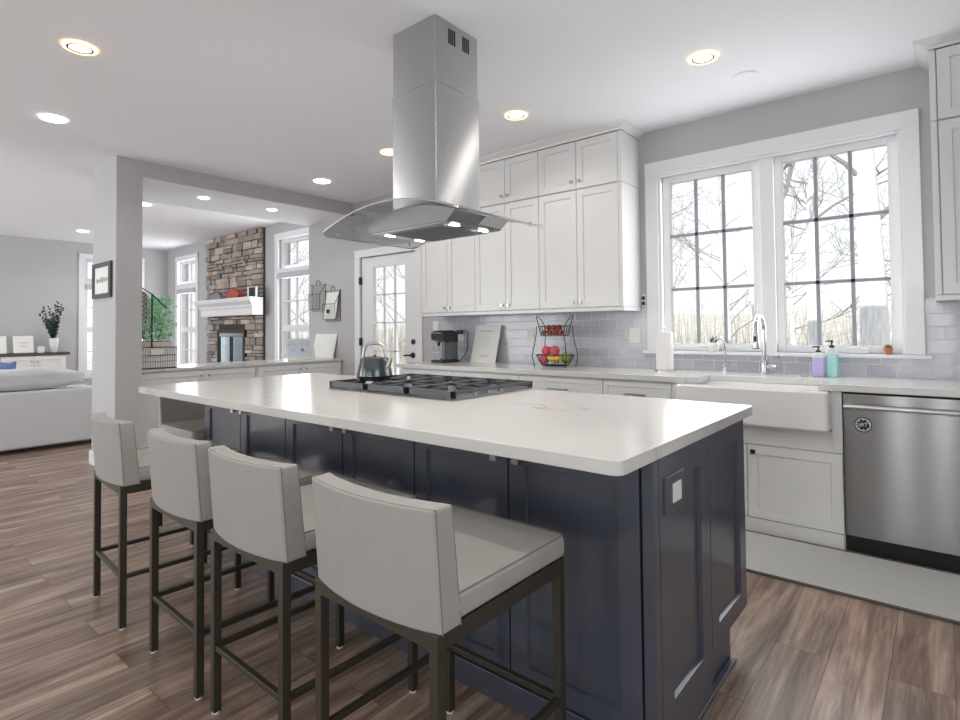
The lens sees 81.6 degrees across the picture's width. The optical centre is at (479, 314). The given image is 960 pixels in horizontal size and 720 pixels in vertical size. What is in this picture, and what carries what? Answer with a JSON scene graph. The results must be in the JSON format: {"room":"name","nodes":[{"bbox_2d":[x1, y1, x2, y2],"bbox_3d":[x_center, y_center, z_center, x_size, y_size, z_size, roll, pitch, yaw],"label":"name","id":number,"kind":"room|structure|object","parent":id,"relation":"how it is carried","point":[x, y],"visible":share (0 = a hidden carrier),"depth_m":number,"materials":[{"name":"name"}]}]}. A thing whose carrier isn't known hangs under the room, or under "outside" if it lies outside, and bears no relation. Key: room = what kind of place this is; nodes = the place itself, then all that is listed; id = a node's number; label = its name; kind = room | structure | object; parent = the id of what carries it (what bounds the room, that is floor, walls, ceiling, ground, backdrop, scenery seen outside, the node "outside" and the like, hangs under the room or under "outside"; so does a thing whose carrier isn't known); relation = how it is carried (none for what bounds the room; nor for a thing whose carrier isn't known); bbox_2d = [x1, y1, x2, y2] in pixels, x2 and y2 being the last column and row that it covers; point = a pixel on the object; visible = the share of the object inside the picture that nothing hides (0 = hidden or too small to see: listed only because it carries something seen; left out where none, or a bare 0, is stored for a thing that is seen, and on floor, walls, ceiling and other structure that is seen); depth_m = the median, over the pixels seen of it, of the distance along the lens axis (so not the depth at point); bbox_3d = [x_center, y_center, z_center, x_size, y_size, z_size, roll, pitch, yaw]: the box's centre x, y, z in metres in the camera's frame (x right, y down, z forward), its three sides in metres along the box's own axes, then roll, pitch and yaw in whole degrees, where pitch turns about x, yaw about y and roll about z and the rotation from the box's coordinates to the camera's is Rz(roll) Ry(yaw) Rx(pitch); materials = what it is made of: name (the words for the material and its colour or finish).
{"room":"kitchen","nodes":[
{"label":"kitchen","id":0,"kind":"room"},
{"bbox_2d":[0,235,167,386],"bbox_3d":[-8.764,0.094,8.558,0.200,2.900,7.720,-2,-2,40],"label":"wall","id":1,"kind":"structure","parent":0,"point":[36,273],"depth_m":9.78,"materials":[{"name":"grey paint"}]},
{"bbox_2d":[78,253,144,378],"bbox_3d":[-7.000,0.027,10.579,0.165,2.300,1.080,-2,-2,40],"label":"window","id":2,"kind":"structure","parent":1,"relation":"in","point":[85,283],"depth_m":10.19,"materials":[{"name":"white paint"}]},
{"bbox_2d":[92,156,142,450],"bbox_3d":[-3.389,-0.002,5.191,0.630,2.814,0.210,-2,-2,40],"label":"column","id":3,"kind":"structure","parent":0,"point":[118,182],"depth_m":5.02,"materials":[{"name":"grey paint"}]},
{"bbox_2d":[92,260,111,298],"bbox_3d":[-3.479,-0.318,5.118,0.500,0.325,0.021,-2,-2,40],"label":"wall picture","id":4,"kind":"object","parent":3,"relation":"attached to","point":[101,272],"visible":1,"depth_m":5.11,"materials":[{"name":"grey"}]},
{"bbox_2d":[95,266,107,293],"bbox_3d":[-3.475,-0.318,5.122,0.400,0.245,0.008,-2,-2,40],"label":"print","id":5,"kind":"object","parent":4,"relation":"attached to","point":[101,272],"depth_m":5.12,"materials":[{"name":"white paper"}]},
{"bbox_2d":[0,161,284,250],"bbox_3d":[-6.716,-1.505,6.747,5.740,0.164,7.920,-2,-2,40],"label":"ceiling","id":6,"kind":"structure","parent":0,"point":[35,202],"depth_m":7.95,"materials":[{"name":"white paint"}]},
{"bbox_2d":[142,288,166,346],"bbox_3d":[-3.303,0.094,5.548,0.069,0.865,0.338,-2,-2,40],"label":"stair railing","id":7,"kind":"object","parent":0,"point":[152,295],"visible":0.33,"depth_m":5.57,"materials":[{"name":"black metal"}]},
{"bbox_2d":[142,291,146,324],"bbox_3d":[-3.349,-0.089,5.504,0.016,0.370,0.100,-2,-2,40],"label":"hanging cloth","id":8,"kind":"object","parent":7,"relation":"hanging from","point":[144,295],"visible":0.47,"depth_m":5.53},
{"bbox_2d":[168,223,308,363],"bbox_3d":[-4.155,0.074,9.611,5.530,2.900,0.200,-2,-2,40],"label":"wall","id":9,"kind":"structure","parent":0,"point":[200,248],"depth_m":10.21,"materials":[{"name":"grey paint"}]},
{"bbox_2d":[175,253,198,363],"bbox_3d":[-5.621,0.008,10.754,1.000,2.320,0.165,-2,-2,40],"label":"window","id":10,"kind":"structure","parent":9,"relation":"in","point":[192,286],"depth_m":10.83,"materials":[{"name":"white paint"}]},
{"bbox_2d":[274,227,308,358],"bbox_3d":[-2.645,-0.100,8.274,1.350,2.350,0.165,-2,-2,40],"label":"window","id":11,"kind":"structure","parent":9,"relation":"in","point":[296,270],"depth_m":8.60,"materials":[{"name":"white paint"}]},
{"bbox_2d":[432,298,959,379],"bbox_3d":[1.708,0.171,4.154,5.798,0.486,0.008,-2,-2,40],"label":"backsplash","id":12,"kind":"structure","parent":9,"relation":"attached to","point":[601,338],"depth_m":4.55,"materials":[{"name":"grey tile"}]},
{"bbox_2d":[629,327,640,342],"bbox_3d":[1.258,0.164,4.518,0.095,0.128,0.008,-2,-2,40],"label":"wall outlet","id":13,"kind":"object","parent":12,"relation":"attached to","point":[634,332],"visible":1,"depth_m":4.51,"materials":[{"name":"white plastic"}]},
{"bbox_2d":[0,0,959,203],"bbox_3d":[-1.423,-1.631,2.119,8.320,0.250,7.590,-2,-2,40],"label":"ceiling","id":14,"kind":"structure","parent":0,"point":[288,95],"depth_m":3.36,"materials":[{"name":"white paint"}]},
{"bbox_2d":[39,114,66,122],"bbox_3d":[-3.122,-1.435,4.068,0.160,0.012,0.160,-2,-2,40],"label":"recessed light","id":15,"kind":"object","parent":14,"relation":"in","point":[47,117],"visible":1,"depth_m":4.06,"materials":[{"name":"white"}]},
{"bbox_2d":[62,39,97,55],"bbox_3d":[-2.200,-1.469,3.062,0.160,0.012,0.160,-2,-2,40],"label":"recessed light","id":16,"kind":"object","parent":14,"relation":"in","point":[75,46],"visible":1,"depth_m":3.05,"materials":[{"name":"white"}]},
{"bbox_2d":[143,161,352,215],"bbox_3d":[-2.703,-1.311,6.320,0.960,0.154,2.370,-2,-2,40],"label":"beam","id":17,"kind":"structure","parent":14,"relation":"attached to","point":[154,171],"depth_m":5.80,"materials":[{"name":"grey paint"}]},
{"bbox_2d":[143,178,352,225],"bbox_3d":[-2.702,-1.231,6.318,0.958,0.006,2.368,-2,-2,40],"label":"ceiling","id":18,"kind":"structure","parent":17,"relation":"attached to","point":[156,191],"depth_m":6.19,"materials":[{"name":"white paint"}]},
{"bbox_2d":[322,14,548,248],"bbox_3d":[-0.256,-0.960,3.004,1.046,1.070,0.728,-2,-2,40],"label":"range hood","id":19,"kind":"object","parent":14,"relation":"attached to","point":[436,169],"visible":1,"depth_m":2.85,"materials":[{"name":"silver metal"}]},
{"bbox_2d":[368,205,500,233],"bbox_3d":[-0.231,-0.487,2.932,0.632,0.103,0.405,-2,-2,40],"label":"hood","id":20,"kind":"object","parent":19,"relation":"attached to","point":[414,219],"depth_m":2.78,"materials":[{"name":"grey metal"}]},
{"bbox_2d":[505,111,526,119],"bbox_3d":[0.266,-1.468,4.099,0.160,0.012,0.160,-2,-2,40],"label":"recessed light","id":21,"kind":"object","parent":14,"relation":"in","point":[513,115],"visible":1,"depth_m":4.09,"materials":[{"name":"white"}]},
{"bbox_2d":[479,119,645,164],"bbox_3d":[0.323,-1.425,5.084,2.327,0.048,0.393,-2,-2,40],"label":"trim","id":22,"kind":"structure","parent":14,"relation":"attached to","point":[625,125],"depth_m":4.54,"materials":[{"name":"white paint"}]},
{"bbox_2d":[688,50,717,64],"bbox_3d":[1.301,-1.499,3.247,0.160,0.012,0.160,-2,-2,40],"label":"recessed light","id":23,"kind":"object","parent":14,"relation":"in","point":[706,56],"visible":1,"depth_m":3.24,"materials":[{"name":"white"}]},
{"bbox_2d":[732,70,757,81],"bbox_3d":[1.666,-1.498,3.498,0.150,0.008,0.150,-2,-2,40],"label":"smoke detector","id":24,"kind":"object","parent":14,"relation":"attached to","point":[743,76],"visible":1,"depth_m":3.49,"materials":[{"name":"white paint"}]},
{"bbox_2d":[913,29,959,71],"bbox_3d":[2.893,-1.505,2.942,0.944,0.048,0.393,-2,-2,40],"label":"trim","id":25,"kind":"structure","parent":14,"relation":"attached to","point":[921,47],"depth_m":3.08,"materials":[{"name":"white paint"}]},
{"bbox_2d":[0,440,959,719],"bbox_3d":[-3.491,1.437,4.007,14.060,0.120,7.920,-2,-2,40],"label":"floor","id":26,"kind":"structure","parent":0,"point":[801,652],"depth_m":2.19,"materials":[{"name":"brown wood"}]},
{"bbox_2d":[0,351,69,387],"bbox_3d":[-8.121,1.085,8.728,0.472,0.915,2.690,-2,-2,40],"label":"sideboard","id":27,"kind":"object","parent":26,"relation":"on","point":[46,359],"visible":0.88,"depth_m":9.29,"materials":[{"name":"white paint"}]},
{"bbox_2d":[13,336,33,352],"bbox_3d":[-7.593,0.491,9.252,0.088,0.284,0.265,-2,-2,40],"label":"canvas","id":28,"kind":"object","parent":27,"relation":"on","point":[21,344],"visible":1,"depth_m":9.24,"materials":[{"name":"fabric"}]},
{"bbox_2d":[39,301,63,351],"bbox_3d":[-7.365,0.196,9.563,0.278,0.888,0.351,-2,-2,40],"label":"eucalyptus","id":29,"kind":"object","parent":27,"relation":"on","point":[51,324],"visible":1,"depth_m":9.55,"materials":[{"name":"green plant"}]},
{"bbox_2d":[49,338,58,351],"bbox_3d":[-7.337,0.520,9.582,0.142,0.240,0.142,-2,-2,40],"label":"vase","id":30,"kind":"object","parent":27,"relation":"on","point":[53,342],"depth_m":9.53,"materials":[{"name":"white ceramic"}]},
{"bbox_2d":[0,384,91,451],"bbox_3d":[-5.431,1.119,5.683,0.950,0.638,2.600,-2,-2,40],"label":"sofa","id":31,"kind":"object","parent":26,"relation":"on","point":[49,416],"visible":0.79,"depth_m":5.91,"materials":[{"name":"fabric"}]},
{"bbox_2d":[0,367,83,391],"bbox_3d":[-4.958,0.681,5.798,0.335,0.246,1.330,-2,-2,40],"label":"sofa pillow","id":32,"kind":"object","parent":31,"relation":"on","point":[30,378],"visible":1,"depth_m":5.90,"materials":[{"name":"fabric"}]},
{"bbox_2d":[91,412,241,630],"bbox_3d":[-1.499,0.892,2.647,0.450,0.862,0.563,-2,-2,43],"label":"bar stool","id":33,"kind":"object","parent":26,"relation":"on","point":[122,467],"visible":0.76,"depth_m":2.38,"materials":[{"name":"beige fabric"}]},
{"bbox_2d":[157,396,204,545],"bbox_3d":[-1.736,0.917,3.568,0.563,0.862,0.450,-2,-2,40],"label":"bar stool","id":34,"kind":"object","parent":26,"relation":"on","point":[184,419],"visible":0.2,"depth_m":3.54,"materials":[{"name":"beige fabric"}]},
{"bbox_2d":[141,366,255,447],"bbox_3d":[-3.066,0.990,5.842,0.606,0.858,1.218,-2,-2,40],"label":"base cabinet","id":35,"kind":"object","parent":26,"relation":"on","point":[148,402],"visible":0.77,"depth_m":5.46,"materials":[{"name":"white paint"}]},
{"bbox_2d":[142,358,342,372],"bbox_3d":[-2.725,0.554,6.306,0.635,0.028,2.365,-2,-2,40],"label":"countertop","id":36,"kind":"structure","parent":35,"relation":"on","point":[196,366],"depth_m":6.14,"materials":[{"name":"white stone"}]},
{"bbox_2d":[142,346,176,368],"bbox_3d":[-3.187,0.419,5.464,0.177,0.209,0.403,-2,-2,40],"label":"railing","id":37,"kind":"object","parent":36,"relation":"on","point":[152,357],"visible":0.73,"depth_m":5.42,"materials":[{"name":"black metal"}]},
{"bbox_2d":[142,294,178,347],"bbox_3d":[-3.409,0.154,5.746,0.436,0.756,0.540,-2,-2,40],"label":"potted plant","id":38,"kind":"object","parent":36,"relation":"on","point":[160,326],"visible":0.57,"depth_m":5.72,"materials":[{"name":"green plant"}]},
{"bbox_2d":[284,338,315,359],"bbox_3d":[-2.217,0.421,6.863,0.090,0.262,0.390,-2,-2,40],"label":"picture","id":39,"kind":"object","parent":36,"relation":"on","point":[298,348],"visible":0.98,"depth_m":6.85,"materials":[{"name":"paper"}]},
{"bbox_2d":[287,340,311,356],"bbox_3d":[-2.222,0.410,6.851,0.061,0.193,0.315,-2,-2,40],"label":"print","id":40,"kind":"object","parent":39,"relation":"attached to","point":[295,348],"depth_m":6.85},
{"bbox_2d":[314,334,337,357],"bbox_3d":[-2.021,0.402,7.231,0.500,0.311,0.055,-2,-2,40],"label":"panel","id":41,"kind":"object","parent":36,"relation":"on","point":[324,344],"visible":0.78,"depth_m":7.21,"materials":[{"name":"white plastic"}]},
{"bbox_2d":[193,227,264,362],"bbox_3d":[-4.186,0.067,9.261,2.132,2.898,0.376,-2,-2,40],"label":"stone fireplace","id":42,"kind":"object","parent":26,"relation":"on","point":[236,326],"visible":0.77,"depth_m":9.27,"materials":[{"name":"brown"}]},
{"bbox_2d":[226,288,243,297],"bbox_3d":[-3.967,-0.349,9.018,0.430,0.168,0.100,-2,-2,40],"label":"ornament","id":43,"kind":"object","parent":42,"relation":"on","point":[232,293],"visible":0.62,"depth_m":8.95,"materials":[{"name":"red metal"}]},
{"bbox_2d":[147,427,325,699],"bbox_3d":[-0.965,0.875,2.202,0.450,0.862,0.563,-2,-2,41],"label":"bar stool","id":44,"kind":"object","parent":26,"relation":"on","point":[179,466],"visible":0.7,"depth_m":1.95,"materials":[{"name":"beige fabric"}]},
{"bbox_2d":[256,361,340,376],"bbox_3d":[-2.309,1.005,6.749,0.606,0.858,1.137,-2,-2,40],"label":"base cabinet","id":45,"kind":"object","parent":26,"relation":"on","point":[332,367],"visible":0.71,"depth_m":6.55,"materials":[{"name":"white paint"}]},
{"bbox_2d":[208,444,417,719],"bbox_3d":[-0.559,0.862,1.860,0.450,0.862,0.563,-2,-2,40],"label":"bar stool","id":46,"kind":"object","parent":26,"relation":"on","point":[261,511],"visible":0.77,"depth_m":1.62,"materials":[{"name":"beige fabric"}]},
{"bbox_2d":[400,368,453,381],"bbox_3d":[-0.320,0.943,5.405,0.683,0.874,0.662,-2,-2,40],"label":"base cabinet","id":47,"kind":"object","parent":26,"relation":"on","point":[403,370],"visible":0.02,"depth_m":5.19,"materials":[{"name":"white paint"}]},
{"bbox_2d":[312,473,565,719],"bbox_3d":[-0.105,0.848,1.486,0.450,0.862,0.563,-2,-2,40],"label":"bar stool","id":48,"kind":"object","parent":26,"relation":"on","point":[431,574],"visible":1,"depth_m":1.31,"materials":[{"name":"beige fabric"}]},
{"bbox_2d":[205,405,746,719],"bbox_3d":[-0.292,0.875,2.720,2.751,0.874,0.918,-2,-2,40],"label":"kitchen island","id":49,"kind":"object","parent":26,"relation":"on","point":[655,579],"visible":0.52,"depth_m":1.77,"materials":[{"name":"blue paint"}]},
{"bbox_2d":[138,373,751,475],"bbox_3d":[-0.472,0.422,2.838,3.152,0.038,1.240,-2,-2,40],"label":"island countertop","id":50,"kind":"structure","parent":49,"relation":"on","point":[605,434],"depth_m":2.08,"materials":[{"name":"white stone"}]},
{"bbox_2d":[328,373,533,401],"bbox_3d":[-0.281,0.383,3.067,0.965,0.046,0.650,-2,-2,40],"label":"cooktop","id":51,"kind":"object","parent":50,"relation":"in","point":[425,386],"visible":0.95,"depth_m":2.90,"materials":[{"name":"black metal"}]},
{"bbox_2d":[356,342,392,380],"bbox_3d":[-0.590,0.259,3.138,0.216,0.215,0.202,-2,-2,40],"label":"kettle","id":52,"kind":"object","parent":51,"relation":"on","point":[370,368],"visible":0.99,"depth_m":3.07,"materials":[{"name":"grey"}]},
{"bbox_2d":[664,468,684,515],"bbox_3d":[0.568,0.518,1.636,0.017,0.107,0.147,-2,-2,40],"label":"outlet plate","id":53,"kind":"object","parent":49,"relation":"attached to","point":[674,482],"depth_m":1.62,"materials":[{"name":"black plastic"}]},
{"bbox_2d":[452,371,519,384],"bbox_3d":[0.224,0.926,4.952,0.728,0.874,0.662,-2,-2,40],"label":"base cabinet","id":54,"kind":"object","parent":26,"relation":"on","point":[455,373],"visible":0.02,"depth_m":4.72,"materials":[{"name":"white paint"}]},
{"bbox_2d":[519,374,603,393],"bbox_3d":[0.792,0.909,4.478,0.748,0.874,0.662,-2,-2,40],"label":"base cabinet","id":55,"kind":"object","parent":26,"relation":"on","point":[543,382],"visible":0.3,"depth_m":4.22,"materials":[{"name":"white paint"}]},
{"bbox_2d":[603,379,671,398],"bbox_3d":[1.274,0.894,4.077,0.503,0.874,0.662,-2,-2,40],"label":"base cabinet","id":56,"kind":"object","parent":26,"relation":"on","point":[651,389],"visible":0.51,"depth_m":3.85,"materials":[{"name":"white paint"}]},
{"bbox_2d":[743,391,846,549],"bbox_3d":[1.855,0.876,3.598,0.905,0.874,0.654,-2,-2,40],"label":"base cabinet","id":57,"kind":"object","parent":26,"relation":"on","point":[794,480],"visible":0.45,"depth_m":3.22,"materials":[{"name":"white paint"}]},
{"bbox_2d":[745,530,959,624],"bbox_3d":[1.613,1.294,2.981,3.200,0.010,0.587,-2,-2,40],"label":"runner rug","id":58,"kind":"object","parent":26,"relation":"on","point":[924,591],"visible":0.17,"depth_m":2.74,"materials":[{"name":"fabric"}]},
{"bbox_2d":[843,392,959,572],"bbox_3d":[2.416,0.860,3.091,0.592,0.866,0.675,-2,-2,40],"label":"dishwasher","id":59,"kind":"object","parent":26,"relation":"on","point":[902,474],"visible":0.99,"depth_m":2.90,"materials":[{"name":"silver"}]},
{"bbox_2d":[854,417,871,431],"bbox_3d":[2.072,0.594,3.009,0.080,0.080,0.004,-2,-2,40],"label":"magnet","id":60,"kind":"object","parent":59,"relation":"attached to","point":[862,424],"visible":1,"depth_m":3.01,"materials":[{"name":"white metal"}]},
{"bbox_2d":[844,392,959,398],"bbox_3d":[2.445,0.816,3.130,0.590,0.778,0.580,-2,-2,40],"label":"control panel","id":61,"kind":"object","parent":59,"relation":"in","point":[844,392],"depth_m":2.94,"materials":[{"name":"metal"}]},
{"bbox_3d":[2.990,0.841,2.646,0.833,0.874,0.662,-2,-2,40],"label":"base cabinet","id":62,"kind":"object","parent":26,"relation":"on","visible":0},
{"bbox_2d":[397,361,959,397],"bbox_3d":[1.371,0.433,4.003,5.140,0.038,0.646,-2,-2,40],"label":"countertop","id":63,"kind":"structure","parent":62,"relation":"on","point":[879,385],"depth_m":3.70,"materials":[{"name":"white stone"}]},
{"bbox_2d":[431,330,458,362],"bbox_3d":[-0.355,0.309,5.505,0.164,0.318,0.257,-2,-2,40],"label":"coffee maker","id":64,"kind":"object","parent":63,"relation":"on","point":[447,340],"visible":1,"depth_m":5.45,"materials":[{"name":"black plastic"}]},
{"bbox_2d":[470,325,501,362],"bbox_3d":[0.058,0.283,5.444,0.340,0.364,0.092,-2,-2,43],"label":"board","id":65,"kind":"object","parent":63,"relation":"on","point":[486,340],"visible":0.98,"depth_m":5.43,"materials":[{"name":"white paper"}]},
{"bbox_2d":[532,315,577,367],"bbox_3d":[0.634,0.223,4.729,0.368,0.435,0.278,-2,-2,40],"label":"fruit basket","id":66,"kind":"object","parent":63,"relation":"on","point":[544,326],"visible":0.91,"depth_m":4.69,"materials":[{"name":"black metal"}]},
{"bbox_2d":[538,325,570,335],"bbox_3d":[0.633,0.135,4.731,0.297,0.090,0.232,-2,-2,40],"label":"basket","id":67,"kind":"object","parent":66,"relation":"on","point":[544,326],"depth_m":4.67,"materials":[{"name":"black metal"}]},
{"bbox_2d":[536,354,573,365],"bbox_3d":[0.636,0.383,4.724,0.347,0.095,0.278,-2,-2,40],"label":"basket","id":68,"kind":"object","parent":66,"relation":"on","point":[537,355],"depth_m":4.66,"materials":[{"name":"black metal"}]},
{"bbox_2d":[654,327,675,371],"bbox_3d":[1.376,0.254,4.149,0.149,0.326,0.149,-2,-2,40],"label":"paper towel holder","id":69,"kind":"object","parent":63,"relation":"on","point":[664,340],"visible":1,"depth_m":4.09,"materials":[{"name":"paper"}]},
{"bbox_2d":[712,338,733,372],"bbox_3d":[1.715,0.284,3.929,0.139,0.247,0.051,-1,-2,17],"label":"filter faucet","id":70,"kind":"object","parent":63,"relation":"on","point":[725,367],"visible":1,"depth_m":3.93,"materials":[{"name":"silver metal"}]},
{"bbox_2d":[676,380,831,432],"bbox_3d":[1.702,0.549,3.463,0.851,0.224,0.368,-2,-2,40],"label":"farmhouse sink","id":71,"kind":"object","parent":63,"relation":"in","point":[783,406],"visible":0.61,"depth_m":3.25,"materials":[{"name":"white ceramic"}]},
{"bbox_2d":[752,314,780,374],"bbox_3d":[1.873,0.197,3.714,0.224,0.408,0.124,0,-2,-23],"label":"kitchen faucet","id":72,"kind":"object","parent":63,"relation":"on","point":[765,367],"visible":1,"depth_m":3.74,"materials":[{"name":"silver metal"}]},
{"bbox_2d":[812,346,824,376],"bbox_3d":[2.167,0.296,3.560,0.068,0.197,0.044,-2,-2,40],"label":"soap bottle","id":73,"kind":"object","parent":63,"relation":"on","point":[818,359],"visible":1,"depth_m":3.54,"materials":[{"name":"purple"}]},
{"bbox_2d":[825,340,838,376],"bbox_3d":[2.236,0.276,3.535,0.068,0.234,0.044,-2,-2,40],"label":"soap bottle","id":74,"kind":"object","parent":63,"relation":"on","point":[832,358],"visible":1,"depth_m":3.52,"materials":[{"name":"teal"}]},
{"bbox_2d":[309,67,937,385],"bbox_3d":[0.861,-0.050,4.964,8.130,2.814,0.255,-2,-2,40],"label":"wall","id":75,"kind":"structure","parent":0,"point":[331,260],"depth_m":3.99,"materials":[{"name":"grey paint"}]},
{"bbox_2d":[322,286,340,321],"bbox_3d":[-1.913,-0.149,7.131,0.332,0.460,0.092,-2,-2,40],"label":"file","id":76,"kind":"object","parent":75,"relation":"attached to","point":[330,308],"visible":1,"depth_m":7.11,"materials":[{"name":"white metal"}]},
{"bbox_2d":[359,251,415,374],"bbox_3d":[-1.078,0.353,6.486,0.981,2.113,0.101,-2,-2,40],"label":"door","id":77,"kind":"structure","parent":75,"relation":"attached to","point":[369,265],"depth_m":6.54,"materials":[{"name":"white paint"}]},
{"bbox_2d":[422,236,476,313],"bbox_3d":[-0.226,-0.501,5.551,0.708,0.960,0.354,-2,-2,40],"label":"upper cabinet","id":78,"kind":"object","parent":75,"relation":"attached to","point":[448,266],"visible":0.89,"depth_m":5.42,"materials":[{"name":"white paint"}]},
{"bbox_2d":[475,198,539,311],"bbox_3d":[0.323,-0.518,5.094,0.718,0.960,0.354,-2,-2,40],"label":"upper cabinet","id":79,"kind":"object","parent":75,"relation":"attached to","point":[507,275],"visible":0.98,"depth_m":4.95,"materials":[{"name":"white paint"}]},
{"bbox_2d":[479,151,538,207],"bbox_3d":[0.316,-1.200,5.111,0.718,0.396,0.354,-2,-2,40],"label":"upper cabinet","id":80,"kind":"object","parent":75,"relation":"attached to","point":[514,179],"visible":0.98,"depth_m":4.96,"materials":[{"name":"white paint"}]},
{"bbox_2d":[538,130,638,196],"bbox_3d":[0.887,-1.218,4.635,0.764,0.396,0.354,-2,-2,40],"label":"upper cabinet","id":81,"kind":"object","parent":75,"relation":"attached to","point":[613,157],"visible":0.98,"depth_m":4.48,"materials":[{"name":"white paint"}]},
{"bbox_2d":[539,181,640,308],"bbox_3d":[0.894,-0.536,4.618,0.764,0.960,0.354,-2,-2,40],"label":"upper cabinet","id":82,"kind":"object","parent":75,"relation":"attached to","point":[590,256],"visible":0.97,"depth_m":4.46,"materials":[{"name":"white paint"}]},
{"bbox_2d":[422,306,640,316],"bbox_3d":[0.356,-0.022,5.071,2.197,0.030,0.317,-2,-2,40],"label":"trim","id":83,"kind":"structure","parent":82,"relation":"attached to","point":[624,308],"depth_m":4.75,"materials":[{"name":"white paint"}]},
{"bbox_2d":[662,160,761,351],"bbox_3d":[1.734,-0.415,4.193,0.715,1.372,0.090,-2,-2,40],"label":"window","id":84,"kind":"structure","parent":75,"relation":"attached to","point":[753,166],"depth_m":4.18,"materials":[{"name":"white paint"}]},
{"bbox_2d":[708,336,719,351],"bbox_3d":[1.724,0.209,4.104,0.080,0.119,0.080,-2,-2,40],"label":"succulent","id":85,"kind":"object","parent":75,"relation":"on","point":[713,347],"visible":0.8,"depth_m":4.08,"materials":[{"name":"white ceramic"}]},
{"bbox_2d":[759,135,902,353],"bbox_3d":[2.323,-0.433,3.728,0.785,1.372,0.130,-2,-2,40],"label":"window","id":86,"kind":"structure","parent":75,"relation":"attached to","point":[890,142],"depth_m":3.76,"materials":[{"name":"white paint"}]},
{"bbox_2d":[928,44,959,121],"bbox_3d":[2.907,-1.281,2.952,0.811,0.396,0.354,-2,-2,40],"label":"upper cabinet","id":87,"kind":"object","parent":75,"relation":"attached to","point":[944,63],"visible":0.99,"depth_m":3.05,"materials":[{"name":"white paint"}]},
{"bbox_2d":[930,117,959,294],"bbox_3d":[2.914,-0.599,2.934,0.811,0.960,0.354,-2,-2,40],"label":"upper cabinet","id":88,"kind":"object","parent":75,"relation":"attached to","point":[945,134],"visible":0.99,"depth_m":3.04,"materials":[{"name":"white paint"}]},
{"bbox_2d":[936,294,959,301],"bbox_3d":[2.925,-0.102,2.929,0.812,0.030,0.317,-2,-2,40],"label":"trim","id":89,"kind":"structure","parent":88,"relation":"attached to","point":[939,298],"depth_m":3.04,"materials":[{"name":"white paint"}]},
{"label":"outside","id":90,"kind":"structure","parent":0,"visible":0},
{"bbox_2d":[87,310,891,374],"bbox_3d":[12.752,0.800,23.080,70.000,3.091,42.000,-2,-2,40],"label":"ground","id":91,"kind":"structure","parent":90,"point":[827,314],"depth_m":31.63,"materials":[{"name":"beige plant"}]},
{"bbox_2d":[376,267,404,374],"bbox_3d":[-2.840,-2.384,19.317,5.440,9.590,3.883,0,-2,-24],"label":"bare tree","id":92,"kind":"object","parent":91,"relation":"on","point":[397,340],"visible":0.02,"depth_m":19.27,"materials":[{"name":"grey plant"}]},
{"bbox_2d":[291,292,892,366],"bbox_3d":[1.780,0.769,23.243,33.389,3.302,8.018,-2,-2,40],"label":"brush","id":93,"kind":"object","parent":91,"relation":"on","point":[391,344],"visible":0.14,"depth_m":19.45,"materials":[{"name":"beige"}]},
{"bbox_2d":[671,181,709,243],"bbox_3d":[4.005,-3.542,13.886,5.132,11.106,5.584,-1,-1,1],"label":"bare tree","id":94,"kind":"object","parent":91,"relation":"on","point":[705,181],"visible":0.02,"depth_m":15.25,"materials":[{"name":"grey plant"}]},
{"bbox_2d":[673,207,716,315],"bbox_3d":[5.750,-2.838,19.027,5.596,9.128,4.300,-2,-2,45],"label":"bare tree","id":95,"kind":"object","parent":91,"relation":"on","point":[680,248],"visible":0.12,"depth_m":17.66,"materials":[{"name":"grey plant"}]},
{"bbox_2d":[672,174,838,324],"bbox_3d":[8.276,-2.636,18.027,5.026,8.723,4.245,-1,-2,16],"label":"bare tree","id":96,"kind":"object","parent":91,"relation":"on","point":[726,180],"visible":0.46,"depth_m":18.10,"materials":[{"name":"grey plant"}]},
{"bbox_2d":[673,176,847,342],"bbox_3d":[7.430,-2.506,15.311,4.434,8.987,5.319,-1,-1,11],"label":"bare tree","id":97,"kind":"object","parent":91,"relation":"on","point":[718,202],"visible":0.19,"depth_m":15.14,"materials":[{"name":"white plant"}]},
{"bbox_2d":[736,162,794,323],"bbox_3d":[5.935,-3.983,11.734,4.861,12.373,5.592,0,-2,-28],"label":"bare tree","id":98,"kind":"object","parent":91,"relation":"on","point":[743,180],"visible":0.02,"depth_m":11.58,"materials":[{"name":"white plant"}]},
{"bbox_2d":[710,154,859,344],"bbox_3d":[10.000,-2.760,17.144,5.001,9.010,2.968,-1,-1,7],"label":"bare tree","id":99,"kind":"object","parent":91,"relation":"on","point":[793,328],"visible":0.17,"depth_m":17.69,"materials":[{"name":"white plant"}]},
{"bbox_2d":[736,151,887,344],"bbox_3d":[7.984,-3.754,12.429,4.282,11.857,5.594,-1,-1,2],"label":"bare tree","id":100,"kind":"object","parent":91,"relation":"on","point":[810,230],"visible":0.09,"depth_m":12.11,"materials":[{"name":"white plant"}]},
{"bbox_2d":[785,156,890,294],"bbox_3d":[11.434,-2.720,16.439,5.244,8.863,4.020,0,-2,-25],"label":"bare tree","id":101,"kind":"object","parent":91,"relation":"on","point":[846,156],"visible":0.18,"depth_m":16.81,"materials":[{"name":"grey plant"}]},
{"bbox_2d":[820,161,890,300],"bbox_3d":[11.649,-2.836,14.575,5.372,9.135,2.941,-2,-2,42],"label":"bare tree","id":102,"kind":"object","parent":91,"relation":"on","point":[824,161],"visible":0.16,"depth_m":15.57,"materials":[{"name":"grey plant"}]},
{"bbox_2d":[830,148,889,345],"bbox_3d":[7.365,-4.470,10.171,6.764,13.090,4.180,-1,-2,24],"label":"bare tree","id":103,"kind":"object","parent":91,"relation":"on","point":[873,295],"visible":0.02,"depth_m":10.56,"materials":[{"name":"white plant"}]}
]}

